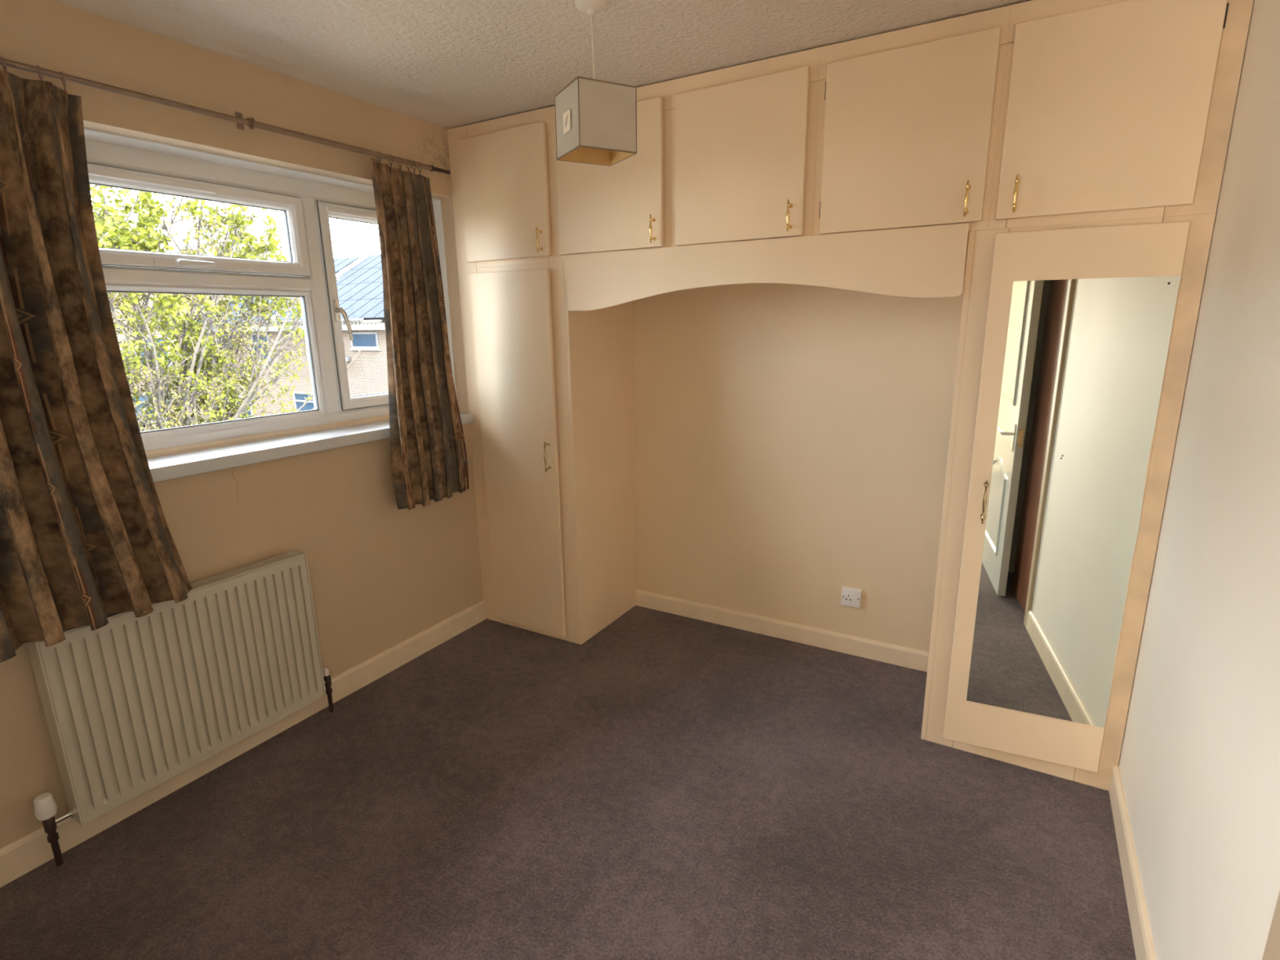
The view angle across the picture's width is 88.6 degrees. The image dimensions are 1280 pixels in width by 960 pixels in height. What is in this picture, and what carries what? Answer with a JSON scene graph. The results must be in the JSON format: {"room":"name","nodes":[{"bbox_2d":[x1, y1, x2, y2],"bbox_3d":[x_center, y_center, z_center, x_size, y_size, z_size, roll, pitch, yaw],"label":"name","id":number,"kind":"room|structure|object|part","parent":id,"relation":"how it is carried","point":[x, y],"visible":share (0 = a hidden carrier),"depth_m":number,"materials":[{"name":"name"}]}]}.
{"room":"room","nodes":[
{"label":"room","id":0,"kind":"room"},
{"bbox_2d":[0,0,483,848],"bbox_3d":[-2.152,0.104,1.375,0.300,2.520,5.941,7,15,29],"label":"wall","id":1,"kind":"structure","parent":0,"point":[382,575],"depth_m":2.40,"materials":[{"name":"paint"}]},
{"bbox_2d":[26,551,333,866],"bbox_3d":[-1.504,0.699,2.230,0.102,0.704,0.934,7,15,29],"label":"radiator","id":2,"kind":"object","parent":1,"relation":"attached to","point":[131,704],"visible":0.93,"depth_m":2.12,"materials":[{"name":"white metal"}]},
{"bbox_3d":[-1.685,0.729,1.888,0.073,0.595,0.006,7,15,29],"label":"panel","id":3,"kind":"part","parent":2,"relation":"part of","materials":[{"name":"white metal"}]},
{"bbox_2d":[70,551,300,628],"bbox_3d":[-1.493,0.364,2.156,0.050,0.011,0.787,7,15,29],"label":"grille","id":4,"kind":"object","parent":2,"relation":"attached to","point":[224,580],"depth_m":2.24,"materials":[{"name":"white metal"}]},
{"bbox_3d":[-1.286,0.563,2.555,0.073,0.595,0.006,7,15,29],"label":"panel","id":5,"kind":"part","parent":2,"relation":"part of","materials":[{"name":"white metal"}]},
{"bbox_2d":[0,57,450,174],"bbox_3d":[-1.458,-1.138,1.940,0.088,0.063,2.343,7,15,29],"label":"pole","id":6,"kind":"object","parent":1,"relation":"attached to","point":[251,122],"visible":1,"depth_m":2.08,"materials":[{"name":"metal"}]},
{"bbox_2d":[0,56,191,662],"bbox_3d":[-1.601,-0.305,1.685,0.217,1.492,0.616,7,15,29],"label":"curtain","id":7,"kind":"object","parent":6,"relation":"hanging from","point":[86,537],"visible":1,"depth_m":1.75,"materials":[{"name":"fabric"}]},
{"bbox_3d":[-1.659,-1.029,1.555,0.017,0.017,1.450,7,15,29],"label":"rod","id":8,"kind":"part","parent":6,"relation":"part of","materials":[{"name":"metal"}]},
{"bbox_3d":[-1.096,-1.263,2.497,0.020,0.020,0.795,7,15,29],"label":"rod","id":9,"kind":"part","parent":6,"relation":"part of","materials":[{"name":"metal"}]},
{"bbox_2d":[369,151,469,510],"bbox_3d":[-0.949,-0.609,2.838,0.134,1.460,0.416,7,15,29],"label":"curtain","id":10,"kind":"object","parent":6,"relation":"hanging from","point":[429,462],"visible":1,"depth_m":2.81,"materials":[{"name":"fabric"}]},
{"bbox_2d":[0,600,486,887],"bbox_3d":[-1.450,0.949,2.469,0.015,0.105,2.470,7,15,29],"label":"baseboard","id":11,"kind":"structure","parent":1,"relation":"attached to","point":[32,851],"depth_m":2.40,"materials":[{"name":"paint"}]},
{"bbox_2d":[84,127,473,482],"bbox_3d":[-1.556,-0.564,2.214,0.292,1.049,2.386,7,15,29],"label":"window","id":12,"kind":"structure","parent":1,"relation":"in","point":[306,202],"depth_m":2.49,"materials":[{"name":"plastic"}]},
{"bbox_2d":[87,166,217,193],"bbox_3d":[-1.643,-0.976,2.109,0.014,0.022,0.534,7,15,29],"label":"vent","id":13,"kind":"object","parent":12,"relation":"attached to","point":[108,175],"depth_m":2.16,"materials":[{"name":"plastic"}]},
{"bbox_3d":[-1.568,-0.750,2.267,0.037,0.031,0.190,7,15,29],"label":"handle","id":14,"kind":"part","parent":12,"relation":"part of","materials":[{"name":"plastic"}]},
{"bbox_3d":[-1.610,-0.883,2.262,0.064,0.297,0.946,7,15,29],"label":"hung sash","id":15,"kind":"part","parent":12,"relation":"part of","materials":[{"name":"plastic"}]},
{"bbox_3d":[-1.656,-0.595,2.266,0.062,1.010,2.386,7,15,29],"label":"frame","id":16,"kind":"part","parent":12,"relation":"part of","materials":[{"name":"plastic"}]},
{"bbox_3d":[-1.521,-0.073,2.315,0.230,0.045,2.384,7,15,29],"label":"sill","id":17,"kind":"part","parent":12,"relation":"part of","materials":[{"name":"white plastic"}]},
{"bbox_3d":[-1.267,-0.679,2.788,0.065,0.171,0.036,0,13,2],"label":"handle","id":18,"kind":"part","parent":12,"relation":"part of","materials":[{"name":"silver metal"}]},
{"bbox_3d":[-1.234,-0.765,2.950,0.064,0.854,0.381,7,15,29],"label":"casement sash","id":19,"kind":"part","parent":12,"relation":"part of","materials":[{"name":"plastic"}]},
{"bbox_2d":[325,205,377,218],"bbox_3d":[-1.214,-1.151,2.831,0.012,0.022,0.310,7,15,29],"label":"vent","id":20,"kind":"object","parent":12,"relation":"attached to","point":[343,211],"depth_m":2.80,"materials":[{"name":"plastic"}]},
{"bbox_2d":[53,0,1031,128],"bbox_3d":[-0.797,-1.092,0.328,3.423,0.250,6.041,7,15,29],"label":"ceiling","id":21,"kind":"structure","parent":0,"point":[448,64],"depth_m":2.04,"materials":[{"name":"beige paint"}]},
{"bbox_2d":[554,0,636,166],"bbox_3d":[-0.130,-1.134,1.862,0.178,0.401,0.179,-8,15,-27],"label":"pendant lamp","id":22,"kind":"object","parent":21,"relation":"hanging from","point":[596,120],"visible":1,"depth_m":1.83,"materials":[{"name":"fabric"}]},
{"bbox_3d":[-0.206,-1.014,1.849,0.004,0.174,0.178,-8,15,-27],"label":"edge trim","id":23,"kind":"part","parent":22,"relation":"part of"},
{"bbox_3d":[-0.204,-1.015,1.850,0.006,0.172,0.176,-8,15,-27],"label":"shade panel","id":24,"kind":"part","parent":22,"relation":"part of","materials":[{"name":"grey fabric"}]},
{"bbox_3d":[-0.168,-1.042,1.962,0.176,0.172,0.006,-8,15,-27],"label":"shade panel","id":25,"kind":"part","parent":22,"relation":"part of","materials":[{"name":"beige fabric"}]},
{"bbox_3d":[-0.169,-1.042,1.963,0.178,0.173,0.004,-8,15,-27],"label":"edge trim","id":26,"kind":"part","parent":22,"relation":"part of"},
{"bbox_3d":[-0.132,-1.189,1.849,0.010,0.228,0.006,7,15,29],"label":"cord","id":27,"kind":"part","parent":22,"relation":"part of","materials":[{"name":"white plastic"}]},
{"bbox_3d":[-0.089,-1.007,1.815,0.176,0.172,0.006,-8,15,-27],"label":"shade panel","id":28,"kind":"part","parent":22,"relation":"part of","materials":[{"name":"grey fabric"}]},
{"bbox_3d":[-0.088,-1.006,1.813,0.178,0.173,0.004,-8,15,-27],"label":"edge trim","id":29,"kind":"part","parent":22,"relation":"part of","materials":[{"name":"beige fabric"}]},
{"bbox_3d":[-0.053,-1.034,1.927,0.006,0.172,0.176,-8,15,-27],"label":"shade panel","id":30,"kind":"part","parent":22,"relation":"part of","materials":[{"name":"beige fabric"}]},
{"bbox_3d":[-0.051,-1.034,1.928,0.004,0.174,0.178,-8,15,-27],"label":"edge trim","id":31,"kind":"part","parent":22,"relation":"part of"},
{"bbox_2d":[0,605,1136,959],"bbox_3d":[-0.653,1.448,0.813,3.123,0.120,5.941,7,15,29],"label":"floor","id":32,"kind":"structure","parent":0,"point":[659,785],"depth_m":2.02,"materials":[{"name":"carpet"}]},
{"bbox_2d":[457,261,636,644],"bbox_3d":[-0.405,-0.107,3.195,0.832,1.790,0.423,-3,14,-10],"label":"wardrobe","id":33,"kind":"object","parent":32,"relation":"on","point":[550,386],"visible":0.98,"depth_m":3.15,"materials":[{"name":"paint"}]},
{"bbox_2d":[447,106,557,269],"bbox_3d":[-0.493,-1.312,3.091,0.590,0.604,0.602,7,15,29],"label":"upper cabinet","id":34,"kind":"object","parent":33,"relation":"on","point":[503,186],"visible":0.98,"depth_m":2.85,"materials":[{"name":"paint"}]},
{"bbox_3d":[-0.560,-1.504,2.811,0.471,0.097,0.020,7,15,29],"label":"rail","id":35,"kind":"part","parent":34,"relation":"part of","materials":[{"name":"paint"}]},
{"bbox_3d":[-0.573,-0.996,2.945,0.422,0.060,0.020,7,15,29],"label":"rail","id":36,"kind":"part","parent":34,"relation":"part of","materials":[{"name":"paint"}]},
{"bbox_3d":[-0.429,-1.021,2.787,0.014,0.105,0.034,7,15,29],"label":"handle","id":37,"kind":"part","parent":34,"relation":"part of","materials":[{"name":"gold metal"}]},
{"bbox_3d":[-0.575,-0.923,2.964,0.416,0.090,0.020,7,15,29],"label":"rail","id":38,"kind":"part","parent":33,"relation":"part of","materials":[{"name":"paint"}]},
{"bbox_3d":[-0.577,-0.096,3.139,0.464,1.728,0.018,7,16,31],"label":"door","id":39,"kind":"part","parent":33,"relation":"part of","materials":[{"name":"paint"}]},
{"bbox_3d":[-0.426,-0.107,3.006,0.014,0.145,0.036,7,15,29],"label":"handle","id":40,"kind":"part","parent":33,"relation":"part of","materials":[{"name":"gold metal"}]},
{"bbox_3d":[-0.173,-0.120,3.234,0.018,1.790,0.541,7,15,29],"label":"panel","id":41,"kind":"part","parent":33,"relation":"part of","materials":[{"name":"paint"}]},
{"bbox_2d":[920,213,1215,791],"bbox_3d":[1.244,0.088,2.269,0.411,1.790,0.800,-5,14,-17],"label":"wardrobe","id":42,"kind":"object","parent":32,"relation":"on","point":[1076,340],"visible":0.97,"depth_m":2.03,"materials":[{"name":"paint"}]},
{"bbox_3d":[1.180,0.042,2.466,0.018,1.790,0.541,7,15,29],"label":"panel","id":43,"kind":"part","parent":42,"relation":"part of","materials":[{"name":"paint"}]},
{"bbox_3d":[1.105,0.069,2.102,0.014,0.145,0.036,5,15,24],"label":"handle","id":44,"kind":"part","parent":42,"relation":"part of","materials":[{"name":"gold metal"}]},
{"bbox_2d":[966,275,1181,727],"bbox_3d":[1.307,0.103,2.034,0.402,1.396,0.004,5,15,24],"label":"mirror","id":45,"kind":"object","parent":42,"relation":"attached to","point":[1082,359],"depth_m":2.01,"materials":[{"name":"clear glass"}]},
{"bbox_3d":[1.282,-0.705,1.908,0.370,0.080,0.020,7,15,29],"label":"rail","id":46,"kind":"part","parent":42,"relation":"part of","materials":[{"name":"paint"}]},
{"bbox_2d":[987,0,1253,229],"bbox_3d":[1.417,-1.083,2.011,0.540,0.604,0.595,7,15,29],"label":"upper cabinet","id":47,"kind":"object","parent":42,"relation":"on","point":[1110,109],"visible":0.98,"depth_m":1.79,"materials":[{"name":"paint"}]},
{"bbox_3d":[1.103,-0.839,1.925,0.014,0.105,0.034,7,15,29],"label":"handle","id":48,"kind":"part","parent":47,"relation":"part of","materials":[{"name":"gold metal"}]},
{"bbox_3d":[1.248,-1.287,1.784,0.428,0.097,0.020,7,15,29],"label":"rail","id":49,"kind":"part","parent":47,"relation":"part of","materials":[{"name":"paint"}]},
{"bbox_3d":[1.278,-0.774,1.894,0.378,0.060,0.020,7,15,29],"label":"rail","id":50,"kind":"part","parent":47,"relation":"part of","materials":[{"name":"paint"}]},
{"bbox_2d":[631,220,1007,652],"bbox_3d":[0.669,-0.345,3.068,3.423,2.520,0.120,7,15,29],"label":"wall","id":51,"kind":"structure","parent":0,"point":[792,441],"depth_m":3.02,"materials":[{"name":"paint"}]},
{"bbox_2d":[551,80,671,262],"bbox_3d":[0.000,-1.253,2.812,0.549,0.604,0.602,7,15,29],"label":"upper cabinet","id":52,"kind":"object","parent":51,"relation":"attached to","point":[625,205],"visible":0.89,"depth_m":2.57,"materials":[{"name":"paint"}]},
{"bbox_3d":[-0.119,-1.451,2.561,0.549,0.097,0.020,7,15,29],"label":"rail","id":53,"kind":"part","parent":52,"relation":"part of","materials":[{"name":"paint"}]},
{"bbox_3d":[-0.111,-0.940,2.683,0.451,0.060,0.020,7,15,29],"label":"rail","id":54,"kind":"part","parent":52,"relation":"part of","materials":[{"name":"paint"}]},
{"bbox_3d":[0.047,-0.964,2.517,0.014,0.105,0.034,7,15,29],"label":"handle","id":55,"kind":"part","parent":52,"relation":"part of","materials":[{"name":"gold metal"}]},
{"bbox_2d":[671,47,820,246],"bbox_3d":[0.475,-1.196,2.542,0.549,0.604,0.601,7,15,29],"label":"upper cabinet","id":56,"kind":"object","parent":51,"relation":"attached to","point":[744,136],"visible":0.91,"depth_m":2.31,"materials":[{"name":"paint"}]},
{"bbox_3d":[0.364,-0.883,2.413,0.451,0.060,0.020,7,15,29],"label":"rail","id":57,"kind":"part","parent":56,"relation":"part of","materials":[{"name":"paint"}]},
{"bbox_3d":[0.356,-1.394,2.291,0.549,0.097,0.020,7,15,29],"label":"rail","id":58,"kind":"part","parent":56,"relation":"part of","materials":[{"name":"paint"}]},
{"bbox_2d":[564,222,968,311],"bbox_3d":[0.357,-0.763,2.439,1.542,0.229,0.034,7,15,29],"label":"arched pelmet","id":59,"kind":"object","parent":56,"relation":"attached to","point":[928,261],"visible":1,"depth_m":2.31,"materials":[{"name":"paint"}]},
{"bbox_3d":[0.513,-0.908,2.254,0.014,0.105,0.034,7,15,29],"label":"handle","id":60,"kind":"part","parent":56,"relation":"part of","materials":[{"name":"gold metal"}]},
{"bbox_2d":[635,589,928,671],"bbox_3d":[0.648,0.733,3.268,1.546,0.090,0.015,7,15,29],"label":"baseboard","id":61,"kind":"structure","parent":51,"relation":"attached to","point":[907,657],"depth_m":3.21,"materials":[{"name":"paint"}]},
{"bbox_2d":[840,586,862,608],"bbox_3d":[0.973,0.540,3.020,0.086,0.086,0.026,7,15,29],"label":"wall socket","id":62,"kind":"object","parent":51,"relation":"attached to","point":[851,597],"visible":1,"depth_m":3.01,"materials":[{"name":"white plastic"}]},
{"bbox_2d":[812,4,1010,247],"bbox_3d":[0.949,-1.140,2.276,0.544,0.604,0.595,7,15,29],"label":"upper cabinet","id":63,"kind":"object","parent":51,"relation":"attached to","point":[908,118],"visible":0.96,"depth_m":2.04,"materials":[{"name":"paint"}]},
{"bbox_3d":[0.837,-0.827,2.145,0.446,0.060,0.020,7,15,29],"label":"rail","id":64,"kind":"part","parent":63,"relation":"part of","materials":[{"name":"paint"}]},
{"bbox_3d":[0.828,-1.338,2.022,0.544,0.097,0.020,7,15,29],"label":"rail","id":65,"kind":"part","parent":63,"relation":"part of","materials":[{"name":"paint"}]},
{"bbox_3d":[0.991,-0.852,1.988,0.014,0.105,0.034,7,15,29],"label":"handle","id":66,"kind":"part","parent":63,"relation":"part of","materials":[{"name":"gold metal"}]},
{"bbox_2d":[1118,0,1279,959],"bbox_3d":[0.428,0.413,-0.090,0.120,2.520,5.941,7,15,29],"label":"wall","id":67,"kind":"structure","parent":0,"point":[1199,762],"depth_m":1.39,"materials":[{"name":"beige paint"}]},
{"bbox_2d":[1108,765,1156,959],"bbox_3d":[1.233,1.114,1.613,0.015,0.100,1.284,7,15,29],"label":"baseboard","id":68,"kind":"structure","parent":67,"relation":"attached to","point":[1142,937],"depth_m":1.76,"materials":[{"name":"paint"}]},
{"bbox_2d":[1262,890,1279,959],"bbox_3d":[0.679,0.380,0.483,0.016,2.070,0.860,7,15,29],"label":"trim","id":69,"kind":"structure","parent":67,"relation":"attached to","point":[1272,950],"depth_m":0.91,"materials":[{"name":"beige wood"}]},
{"label":"outside","id":70,"kind":"structure","parent":0,"visible":0},
{"bbox_3d":[-26.161,-1.389,30.042,69.700,0.200,120.000,7,15,29],"label":"ground","id":71,"kind":"structure","parent":70,"visible":0},
{"bbox_2d":[102,234,288,430],"bbox_3d":[-32.718,-5.648,26.352,9.900,10.000,41.400,7,15,29],"label":"house","id":72,"kind":"structure","parent":71,"relation":"on","point":[121,337],"depth_m":32.28,"materials":[{"name":"brick"}]},
{"bbox_3d":[-23.993,-3.596,32.248,0.015,1.220,1.820,7,15,29],"label":"pane","id":73,"kind":"part","parent":72,"relation":"part of","materials":[{"name":"blue glass"}]},
{"bbox_3d":[-23.782,-6.277,32.052,0.015,1.320,1.220,7,15,29],"label":"pane","id":74,"kind":"part","parent":72,"relation":"part of","materials":[{"name":"blue glass"}]},
{"bbox_2d":[89,184,363,431],"bbox_3d":[-6.766,-1.179,9.471,5.490,8.371,4.518,-13,18,-42],"label":"tree","id":75,"kind":"object","parent":71,"relation":"on","point":[197,378],"visible":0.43,"depth_m":9.29,"materials":[{"name":"green plant"}]},
{"bbox_2d":[195,253,388,418],"bbox_3d":[-10.880,-7.139,33.542,20.500,8.886,12.730,7,15,29],"label":"house","id":76,"kind":"structure","parent":71,"relation":"on","point":[360,287],"depth_m":29.63,"materials":[{"name":"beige brick"}]},
{"bbox_3d":[-20.405,-8.268,32.616,0.780,0.836,1.428,7,15,29],"label":"roof panel","id":77,"kind":"part","parent":76,"relation":"part of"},
{"bbox_3d":[-19.661,-8.179,32.194,0.780,0.836,1.428,7,15,29],"label":"roof panel","id":78,"kind":"part","parent":76,"relation":"part of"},
{"bbox_3d":[-19.805,-3.595,32.827,1.120,1.020,0.015,7,15,29],"label":"pane","id":79,"kind":"part","parent":76,"relation":"part of","materials":[{"name":"blue glass"}]},
{"bbox_3d":[-17.918,-6.261,31.037,1.150,1.180,0.015,7,15,29],"label":"pane","id":80,"kind":"part","parent":76,"relation":"part of","materials":[{"name":"blue glass"}]},
{"bbox_3d":[-17.430,-7.912,30.927,0.780,0.836,1.428,7,15,29],"label":"roof panel","id":81,"kind":"part","parent":76,"relation":"part of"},
{"bbox_3d":[-15.968,-7.736,30.097,0.780,0.836,1.428,7,15,29],"label":"roof panel","id":82,"kind":"part","parent":76,"relation":"part of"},
{"bbox_3d":[-15.355,-3.353,30.228,1.620,1.220,0.015,7,15,29],"label":"pane","id":83,"kind":"part","parent":76,"relation":"part of","materials":[{"name":"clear glass"}]},
{"bbox_3d":[-16.052,-11.277,34.393,0.780,0.836,1.428,7,15,29],"label":"roof panel","id":84,"kind":"part","parent":76,"relation":"part of","materials":[{"name":"tile"}]},
{"bbox_3d":[-13.737,-7.469,28.829,0.780,0.836,1.428,7,15,29],"label":"roof panel","id":85,"kind":"part","parent":76,"relation":"part of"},
{"bbox_3d":[-14.517,-8.739,30.689,0.780,0.836,1.428,7,15,29],"label":"roof panel","id":86,"kind":"part","parent":76,"relation":"part of","materials":[{"name":"metal"}]},
{"bbox_2d":[345,356,350,361],"bbox_3d":[-12.581,-5.084,27.934,0.393,0.291,0.371,7,15,29],"label":"wall lamp","id":87,"kind":"object","parent":76,"relation":"attached to","point":[348,358],"depth_m":27.91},
{"bbox_3d":[-14.554,-9.921,32.126,0.780,0.836,1.428,7,15,29],"label":"roof panel","id":88,"kind":"part","parent":76,"relation":"part of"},
{"bbox_3d":[-15.308,-11.188,33.971,0.780,0.836,1.428,7,15,29],"label":"roof panel","id":89,"kind":"part","parent":76,"relation":"part of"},
{"bbox_3d":[-13.773,-8.650,30.266,0.780,0.836,1.428,7,15,29],"label":"roof panel","id":90,"kind":"part","parent":76,"relation":"part of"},
{"bbox_3d":[-12.993,-7.380,28.407,0.780,0.836,1.428,7,15,29],"label":"roof panel","id":91,"kind":"part","parent":76,"relation":"part of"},
{"bbox_3d":[-13.810,-9.832,31.703,0.780,0.836,1.428,7,15,29],"label":"roof panel","id":92,"kind":"part","parent":76,"relation":"part of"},
{"bbox_3d":[-13.030,-8.561,29.844,0.780,0.836,1.428,7,15,29],"label":"roof panel","id":93,"kind":"part","parent":76,"relation":"part of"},
{"bbox_3d":[-12.249,-7.290,27.984,0.780,0.836,1.428,7,15,29],"label":"roof panel","id":94,"kind":"part","parent":76,"relation":"part of","materials":[{"name":"metal"}]},
{"bbox_3d":[-11.467,-5.818,27.291,1.520,0.500,0.015,7,15,29],"label":"pane","id":95,"kind":"part","parent":76,"relation":"part of","materials":[{"name":"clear glass"}]},
{"bbox_3d":[-13.846,-11.013,33.140,0.780,0.836,1.428,7,15,29],"label":"roof panel","id":96,"kind":"part","parent":76,"relation":"part of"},
{"bbox_3d":[-12.286,-8.472,29.422,0.780,0.836,1.428,7,15,29],"label":"roof panel","id":97,"kind":"part","parent":76,"relation":"part of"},
{"bbox_3d":[-13.066,-9.742,31.281,0.780,0.836,1.428,7,15,29],"label":"roof panel","id":98,"kind":"part","parent":76,"relation":"part of","materials":[{"name":"metal"}]},
{"bbox_3d":[-11.505,-7.201,27.562,0.780,0.836,1.428,7,15,29],"label":"roof panel","id":99,"kind":"part","parent":76,"relation":"part of","materials":[{"name":"metal"}]},
{"bbox_3d":[-13.103,-10.924,32.718,0.780,0.836,1.428,7,15,29],"label":"roof panel","id":100,"kind":"part","parent":76,"relation":"part of","materials":[{"name":"metal"}]},
{"bbox_3d":[-10.762,-7.112,27.140,0.780,0.836,1.428,7,15,29],"label":"roof panel","id":101,"kind":"part","parent":76,"relation":"part of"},
{"bbox_3d":[-11.542,-8.383,28.999,0.780,0.836,1.428,7,15,29],"label":"roof panel","id":102,"kind":"part","parent":76,"relation":"part of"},
{"bbox_3d":[-12.322,-9.653,30.858,0.780,0.836,1.428,7,15,29],"label":"roof panel","id":103,"kind":"part","parent":76,"relation":"part of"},
{"bbox_3d":[-12.359,-10.835,32.296,0.780,0.836,1.428,7,15,29],"label":"roof panel","id":104,"kind":"part","parent":76,"relation":"part of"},
{"bbox_3d":[-11.579,-9.564,30.436,0.780,0.836,1.428,7,15,29],"label":"roof panel","id":105,"kind":"part","parent":76,"relation":"part of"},
{"bbox_3d":[-10.798,-8.293,28.577,0.780,0.836,1.428,7,15,29],"label":"roof panel","id":106,"kind":"part","parent":76,"relation":"part of","materials":[{"name":"metal"}]},
{"bbox_3d":[-10.018,-7.023,26.717,0.780,0.836,1.428,7,15,29],"label":"roof panel","id":107,"kind":"part","parent":76,"relation":"part of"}
]}

